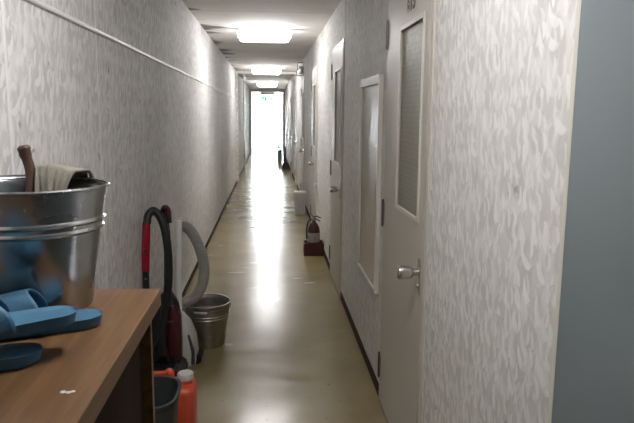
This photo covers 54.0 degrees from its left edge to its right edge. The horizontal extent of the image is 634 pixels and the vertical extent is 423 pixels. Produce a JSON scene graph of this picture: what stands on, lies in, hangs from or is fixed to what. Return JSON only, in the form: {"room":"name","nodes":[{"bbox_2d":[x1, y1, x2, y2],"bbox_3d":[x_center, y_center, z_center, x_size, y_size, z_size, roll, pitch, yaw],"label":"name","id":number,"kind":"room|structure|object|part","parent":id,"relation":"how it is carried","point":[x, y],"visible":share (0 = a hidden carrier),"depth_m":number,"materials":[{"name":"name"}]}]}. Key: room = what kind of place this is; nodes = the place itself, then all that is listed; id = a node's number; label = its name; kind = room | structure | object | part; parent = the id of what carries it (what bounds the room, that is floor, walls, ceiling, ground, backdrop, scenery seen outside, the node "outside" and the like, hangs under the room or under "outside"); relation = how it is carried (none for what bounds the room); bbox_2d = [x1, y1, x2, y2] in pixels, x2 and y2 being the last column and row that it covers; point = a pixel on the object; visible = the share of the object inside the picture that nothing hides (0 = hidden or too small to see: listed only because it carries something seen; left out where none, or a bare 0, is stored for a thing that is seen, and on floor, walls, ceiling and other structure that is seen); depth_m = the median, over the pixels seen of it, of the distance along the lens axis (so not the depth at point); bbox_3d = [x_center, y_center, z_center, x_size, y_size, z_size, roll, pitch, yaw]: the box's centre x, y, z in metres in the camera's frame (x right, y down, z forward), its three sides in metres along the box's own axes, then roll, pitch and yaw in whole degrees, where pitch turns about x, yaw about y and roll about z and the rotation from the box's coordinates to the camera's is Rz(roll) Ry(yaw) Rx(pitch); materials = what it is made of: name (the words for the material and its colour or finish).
{"room":"building corridor","nodes":[
{"label":"building corridor","id":0,"kind":"room"},
{"bbox_2d":[0,0,252,293],"bbox_3d":[-1.799,-1.787,13.235,0.120,2.420,31.300,0,9,-4],"label":"wall","id":1,"kind":"structure","parent":0,"point":[78,97],"depth_m":3.16,"materials":[{"name":"paint"}]},
{"bbox_2d":[25,0,248,104],"bbox_3d":[-1.503,-1.946,10.228,0.010,0.020,25.380,0,9,-4],"label":"trim","id":2,"kind":"structure","parent":1,"relation":"attached to","point":[39,3],"depth_m":2.58,"materials":[{"name":"white plastic"}]},
{"bbox_2d":[182,146,253,296],"bbox_3d":[-1.739,-0.601,13.323,0.006,0.050,31.100,0,9,-4],"label":"baseboard","id":3,"kind":"structure","parent":1,"relation":"attached to","point":[215,226],"depth_m":7.49,"materials":[{"name":"plastic"}]},
{"bbox_2d":[243,80,244,167],"bbox_3d":[-2.044,-2.443,17.427,0.040,2.420,0.200,0,9,-4],"label":"trim","id":4,"kind":"structure","parent":1,"relation":"attached to","point":[243,80],"depth_m":17.31,"materials":[{"name":"grey paint"}]},
{"bbox_2d":[182,0,340,93],"bbox_3d":[-1.075,-3.026,13.046,1.542,0.100,31.400,0,9,-4],"label":"ceiling","id":5,"kind":"structure","parent":0,"point":[220,19],"depth_m":6.60,"materials":[{"name":"white paint"}]},
{"bbox_2d":[237,28,291,42],"bbox_3d":[-0.576,-1.930,6.810,0.600,0.135,0.170,0,9,-4],"label":"ceiling lamp","id":6,"kind":"object","parent":5,"relation":"attached to","point":[246,34],"visible":1,"depth_m":6.74,"materials":[{"name":"white plastic"}]},
{"bbox_3d":[-0.576,-1.982,6.802,0.580,0.030,0.130,0,9,-4],"label":"plate","id":7,"kind":"part","parent":6,"relation":"part of","materials":[{"name":"white plastic"}]},
{"bbox_2d":[251,67,281,74],"bbox_3d":[-1.008,-2.802,12.376,0.600,0.135,0.170,0,9,-4],"label":"ceiling lamp","id":8,"kind":"object","parent":5,"relation":"attached to","point":[256,70],"visible":1,"depth_m":12.30,"materials":[{"name":"white plastic"}]},
{"bbox_2d":[252,69,279,74],"bbox_3d":[-1.008,-2.787,12.378,0.550,0.105,0.170,0,9,-4],"label":"diffuser","id":9,"kind":"object","parent":8,"relation":"attached to","point":[255,71],"depth_m":12.30,"materials":[{"name":"white plastic"}]},
{"bbox_3d":[-1.007,-2.854,12.367,0.580,0.030,0.130,0,9,-4],"label":"plate","id":10,"kind":"part","parent":8,"relation":"part of","materials":[{"name":"white plastic"}]},
{"bbox_2d":[257,82,277,86],"bbox_3d":[-1.443,-3.682,17.990,0.600,0.135,0.170,0,9,-4],"label":"ceiling lamp","id":11,"kind":"object","parent":5,"relation":"attached to","point":[260,84],"visible":0.97,"depth_m":17.92,"materials":[{"name":"white plastic"}]},
{"bbox_2d":[260,92,274,94],"bbox_3d":[-2.024,-4.854,25.477,0.600,0.135,0.170,0,9,-4],"label":"ceiling lamp","id":12,"kind":"object","parent":5,"relation":"attached to","point":[261,93],"visible":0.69,"depth_m":25.41,"materials":[{"name":"white plastic"}]},
{"bbox_2d":[261,92,275,101],"bbox_3d":[-1.873,-4.487,24.121,0.560,0.440,0.046,0,9,-4],"label":"exit sign","id":13,"kind":"object","parent":5,"relation":"hanging from","point":[264,98],"visible":0.94,"depth_m":24.12,"materials":[{"name":"white plastic"}]},
{"bbox_2d":[253,94,281,146],"bbox_3d":[-2.277,-4.185,28.582,1.302,2.420,0.150,0,9,-4],"label":"wall","id":14,"kind":"structure","parent":0,"point":[255,96],"depth_m":28.45,"materials":[{"name":"grey paint"}]},
{"bbox_2d":[182,144,387,422],"bbox_3d":[-1.224,-0.781,15.061,2.502,0.120,34.700,0,9,-4],"label":"floor","id":15,"kind":"structure","parent":0,"point":[290,352],"depth_m":4.44,"materials":[{"name":"plastic"}]},
{"bbox_2d":[0,289,160,422],"bbox_3d":[-0.536,0.815,0.845,0.468,1.121,1.195,0,9,-4],"label":"table","id":16,"kind":"object","parent":15,"relation":"on","point":[101,373],"visible":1,"depth_m":1.01,"materials":[{"name":"brown wood"}]},
{"bbox_2d":[0,342,41,370],"bbox_3d":[-0.551,0.212,0.926,0.261,0.044,0.101,-1,9,-12],"label":"slipper","id":17,"kind":"object","parent":16,"relation":"on","point":[13,356],"visible":1,"depth_m":0.94,"materials":[{"name":"plastic"}]},
{"bbox_2d":[0,288,101,340],"bbox_3d":[-0.513,0.172,1.084,0.261,0.074,0.101,-2,9,-18],"label":"slipper","id":18,"kind":"object","parent":16,"relation":"on","point":[25,299],"visible":0.59,"depth_m":1.08,"materials":[{"name":"plastic"}]},
{"bbox_2d":[0,298,76,338],"bbox_3d":[-0.499,0.157,0.936,0.261,0.054,0.101,-3,9,-31],"label":"slipper","id":19,"kind":"object","parent":18,"relation":"on","point":[16,323],"visible":1,"depth_m":0.96,"materials":[{"name":"plastic"}]},
{"bbox_2d":[0,173,109,309],"bbox_3d":[-0.558,0.061,1.222,0.300,0.252,0.300,4,10,23],"label":"galvanized bucket","id":20,"kind":"object","parent":16,"relation":"on","point":[50,240],"visible":0.86,"depth_m":1.13,"materials":[{"name":"metal"}]},
{"bbox_2d":[17,145,34,191],"bbox_3d":[-0.600,0.016,1.290,0.060,0.304,0.100,0,9,-4],"label":"brush","id":21,"kind":"object","parent":20,"relation":"in","point":[24,151],"visible":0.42,"depth_m":1.30,"materials":[{"name":"brown wood"}]},
{"bbox_3d":[-0.626,-0.061,1.233,0.152,0.008,0.299,4,10,23],"label":"handle","id":22,"kind":"part","parent":20,"relation":"part of","materials":[{"name":"silver metal"}]},
{"bbox_2d":[34,164,93,191],"bbox_3d":[-0.544,-0.046,1.328,0.132,0.106,0.124,0,9,-4],"label":"cleaning cloth","id":23,"kind":"object","parent":20,"relation":"on","point":[48,177],"visible":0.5,"depth_m":1.30,"materials":[{"name":"beige fabric"}]},
{"bbox_3d":[-0.379,0.745,1.224,0.015,1.013,0.371,0,9,-4],"label":"door","id":24,"kind":"part","parent":16,"relation":"part of","materials":[{"name":"brown wood"}]},
{"bbox_3d":[-0.589,0.745,1.410,0.450,1.082,0.018,0,9,-4],"label":"panel","id":25,"kind":"part","parent":16,"relation":"part of","materials":[{"name":"brown wood"}]},
{"bbox_2d":[141,204,187,376],"bbox_3d":[-0.855,0.463,3.465,0.226,1.003,0.235,0,9,-4],"label":"vacuum","id":26,"kind":"object","parent":15,"relation":"on","point":[167,340],"visible":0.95,"depth_m":3.42,"materials":[{"name":"black plastic"}]},
{"bbox_2d":[167,305,181,356],"bbox_3d":[-0.803,0.668,3.491,0.084,0.290,0.074,0,9,-4],"label":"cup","id":27,"kind":"object","parent":26,"relation":"on","point":[174,323],"depth_m":3.46,"materials":[{"name":"red plastic"}]},
{"bbox_2d":[154,375,180,422],"bbox_3d":[-0.709,0.914,2.464,0.336,0.422,0.306,0,9,-4],"label":"plastic tub","id":28,"kind":"object","parent":15,"relation":"on","point":[167,389],"visible":0.38,"depth_m":2.55,"materials":[{"name":"grey plastic"}]},
{"bbox_2d":[153,368,197,422],"bbox_3d":[-0.706,0.884,2.784,0.320,0.382,0.170,0,9,-4],"label":"can","id":29,"kind":"object","parent":15,"relation":"on","point":[187,403],"visible":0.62,"depth_m":2.73,"materials":[{"name":"red plastic"}]},
{"bbox_3d":[-0.738,0.735,2.758,0.216,0.079,0.038,0,9,-4],"label":"handle","id":30,"kind":"part","parent":29,"relation":"part of","materials":[{"name":"plastic"}]},
{"bbox_2d":[175,218,209,366],"bbox_3d":[-0.748,0.477,3.746,0.214,0.890,0.223,0,9,-4],"label":"vacuum","id":31,"kind":"object","parent":15,"relation":"on","point":[191,352],"visible":0.98,"depth_m":3.67,"materials":[{"name":"white plastic"}]},
{"bbox_2d":[184,294,230,348],"bbox_3d":[-0.726,0.722,4.090,0.321,0.299,0.330,1,9,3],"label":"pail","id":32,"kind":"object","parent":15,"relation":"on","point":[209,315],"visible":0.76,"depth_m":4.00,"materials":[{"name":"metal"}]},
{"bbox_2d":[277,150,281,162],"bbox_3d":[-1.165,-1.711,19.336,0.164,0.402,0.164,0,9,-4],"label":"bin","id":33,"kind":"object","parent":15,"relation":"on","point":[279,152],"visible":1,"depth_m":19.28,"materials":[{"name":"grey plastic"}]},
{"bbox_2d":[282,147,289,168],"bbox_3d":[-0.867,-1.480,17.162,0.220,0.621,0.180,0,9,-4],"label":"dustpan","id":34,"kind":"object","parent":15,"relation":"on","point":[285,165],"visible":1,"depth_m":17.11,"materials":[{"name":"black plastic"}]},
{"bbox_2d":[294,191,305,213],"bbox_3d":[-0.263,-0.141,9.520,0.176,0.340,0.190,0,9,-4],"label":"bin","id":35,"kind":"object","parent":15,"relation":"on","point":[299,196],"visible":1,"depth_m":9.43,"materials":[{"name":"grey plastic"}]},
{"bbox_3d":[-0.262,-0.294,9.496,0.176,0.030,0.190,0,9,-4],"label":"lid","id":36,"kind":"part","parent":35,"relation":"part of","materials":[{"name":"white plastic"}]},
{"bbox_2d":[303,240,323,255],"bbox_3d":[-0.041,0.395,6.759,0.216,0.135,0.200,0,9,-4],"label":"stand","id":37,"kind":"object","parent":15,"relation":"on","point":[315,249],"visible":0.99,"depth_m":6.66,"materials":[{"name":"red paint"}]},
{"bbox_2d":[306,214,320,243],"bbox_3d":[-0.035,0.236,6.734,0.137,0.432,0.137,7,11,36],"label":"fire extinguisher","id":38,"kind":"object","parent":37,"relation":"in","point":[313,234],"visible":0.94,"depth_m":6.69,"materials":[{"name":"red metal"}]},
{"bbox_2d":[314,183,317,223],"bbox_3d":[-0.015,0.017,7.293,0.066,0.712,0.023,-8,12,-43],"label":"stick","id":39,"kind":"object","parent":15,"relation":"on","point":[314,183],"visible":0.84,"depth_m":7.29,"materials":[{"name":"white plastic"}]},
{"bbox_2d":[282,0,633,422],"bbox_3d":[-0.384,-1.791,13.344,0.125,2.420,31.300,0,9,-4],"label":"wall","id":40,"kind":"structure","parent":0,"point":[503,68],"depth_m":1.52,"materials":[{"name":"paint"}]},
{"bbox_2d":[236,71,295,181],"bbox_3d":[-1.138,-1.885,13.905,1.302,2.420,0.350,0,9,-4],"label":"trim","id":41,"kind":"structure","parent":40,"relation":"attached to","point":[237,72],"depth_m":13.69,"materials":[{"name":"paint"}]},
{"bbox_2d":[249,88,284,154],"bbox_3d":[-1.843,-3.309,22.992,1.302,2.420,0.200,0,9,-4],"label":"trim","id":42,"kind":"structure","parent":40,"relation":"attached to","point":[250,89],"depth_m":22.84,"materials":[{"name":"grey paint"}]},
{"bbox_2d":[280,100,282,149],"bbox_3d":[-1.525,-3.714,26.680,0.098,2.090,0.871,0,9,-4],"label":"door","id":43,"kind":"structure","parent":40,"relation":"in","point":[282,100],"depth_m":26.34,"materials":[{"name":"beige paint"}]},
{"bbox_2d":[283,98,285,146],"bbox_3d":[-1.112,-2.881,21.361,0.098,2.090,0.871,0,9,-4],"label":"door","id":44,"kind":"structure","parent":40,"relation":"in","point":[285,98],"depth_m":21.43,"materials":[{"name":"beige paint"}]},
{"bbox_2d":[286,94,288,162],"bbox_3d":[-0.906,-2.464,18.701,0.098,2.090,0.871,0,9,-4],"label":"door","id":45,"kind":"structure","parent":40,"relation":"in","point":[288,94],"depth_m":18.36,"materials":[{"name":"beige paint"}]},
{"bbox_2d":[288,90,292,172],"bbox_3d":[-0.700,-2.048,16.042,0.098,2.090,0.871,0,9,-4],"label":"door","id":46,"kind":"structure","parent":40,"relation":"in","point":[291,97],"depth_m":15.98,"materials":[{"name":"beige paint"}]},
{"bbox_2d":[292,86,296,185],"bbox_3d":[-0.493,-1.631,13.382,0.098,2.090,0.871,0,9,-4],"label":"door","id":47,"kind":"structure","parent":40,"relation":"in","point":[295,142],"depth_m":13.13,"materials":[{"name":"beige paint"}]},
{"bbox_2d":[296,61,303,75],"bbox_3d":[-0.292,-2.437,10.610,0.119,0.240,0.108,0,9,-4],"label":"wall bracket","id":48,"kind":"object","parent":40,"relation":"attached to","point":[300,69],"visible":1,"depth_m":10.57,"materials":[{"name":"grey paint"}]},
{"bbox_2d":[298,78,304,190],"bbox_3d":[-0.287,-1.214,10.722,0.098,2.090,0.871,0,9,-4],"label":"door","id":49,"kind":"structure","parent":40,"relation":"in","point":[302,150],"depth_m":10.46,"materials":[{"name":"beige paint"}]},
{"bbox_3d":[-0.242,-1.214,10.726,0.008,2.090,0.871,0,9,-4],"label":"frame","id":50,"kind":"part","parent":49,"relation":"part of","materials":[{"name":"beige paint"}]},
{"bbox_2d":[309,65,317,221],"bbox_3d":[-0.081,-0.798,8.063,0.098,2.090,0.871,0,9,-4],"label":"door","id":51,"kind":"structure","parent":40,"relation":"in","point":[314,82],"depth_m":7.96,"materials":[{"name":"beige paint"}]},
{"bbox_3d":[-0.024,-1.213,7.888,0.003,0.763,0.403,0,9,-4],"label":"pane","id":52,"kind":"part","parent":51,"relation":"part of","materials":[{"name":"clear glass"}]},
{"bbox_3d":[-0.036,-0.798,8.066,0.008,2.090,0.871,0,9,-4],"label":"frame","id":53,"kind":"part","parent":51,"relation":"part of","materials":[{"name":"beige paint"}]},
{"bbox_2d":[286,158,378,396],"bbox_3d":[-0.577,-0.873,15.097,0.006,0.062,27.700,0,9,-4],"label":"baseboard","id":54,"kind":"structure","parent":40,"relation":"attached to","point":[364,354],"depth_m":4.14,"materials":[{"name":"plastic"}]},
{"bbox_2d":[329,38,344,295],"bbox_3d":[0.126,-0.381,5.403,0.098,2.090,0.871,0,9,-4],"label":"door","id":55,"kind":"structure","parent":40,"relation":"in","point":[338,55],"depth_m":5.30,"materials":[{"name":"beige paint"}]},
{"bbox_3d":[0.134,-0.181,5.065,0.062,0.055,0.055,0,9,-4],"label":"knob","id":56,"kind":"part","parent":55,"relation":"part of","materials":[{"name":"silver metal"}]},
{"bbox_3d":[0.183,-0.796,5.229,0.003,0.763,0.403,0,9,-4],"label":"pane","id":57,"kind":"part","parent":55,"relation":"part of","materials":[{"name":"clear glass"}]},
{"bbox_2d":[357,74,383,293],"bbox_3d":[0.302,-0.181,3.609,0.024,1.170,0.660,0,9,-4],"label":"access hatch","id":58,"kind":"object","parent":40,"relation":"attached to","point":[371,94],"visible":1,"depth_m":3.53,"materials":[{"name":"beige paint"}]},
{"bbox_3d":[0.308,-0.181,3.610,0.012,1.130,0.620,0,9,-4],"label":"panel","id":59,"kind":"part","parent":58,"relation":"part of","materials":[{"name":"beige paint"}]},
{"bbox_2d":[377,0,436,422],"bbox_3d":[0.332,0.036,2.743,0.098,2.090,0.871,0,9,-4],"label":"door","id":60,"kind":"structure","parent":40,"relation":"in","point":[410,24],"depth_m":2.63,"materials":[{"name":"beige paint"}]},
{"bbox_3d":[0.341,0.235,2.405,0.062,0.055,0.055,0,9,-4],"label":"knob","id":61,"kind":"part","parent":60,"relation":"part of","materials":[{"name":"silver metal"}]},
{"bbox_3d":[0.389,-0.379,2.569,0.003,0.763,0.403,0,9,-4],"label":"pane","id":62,"kind":"part","parent":60,"relation":"part of","materials":[{"name":"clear glass"}]},
{"bbox_3d":[0.379,0.250,2.410,0.032,0.140,0.036,0,9,-4],"label":"lock plate","id":63,"kind":"part","parent":60,"relation":"part of","materials":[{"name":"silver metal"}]},
{"bbox_2d":[547,0,581,422],"bbox_3d":[0.494,0.102,1.256,0.004,2.420,0.017,0,9,-4],"label":"trim","id":64,"kind":"structure","parent":40,"relation":"attached to","point":[578,10],"depth_m":1.24,"materials":[{"name":"grey paint"}]}
]}

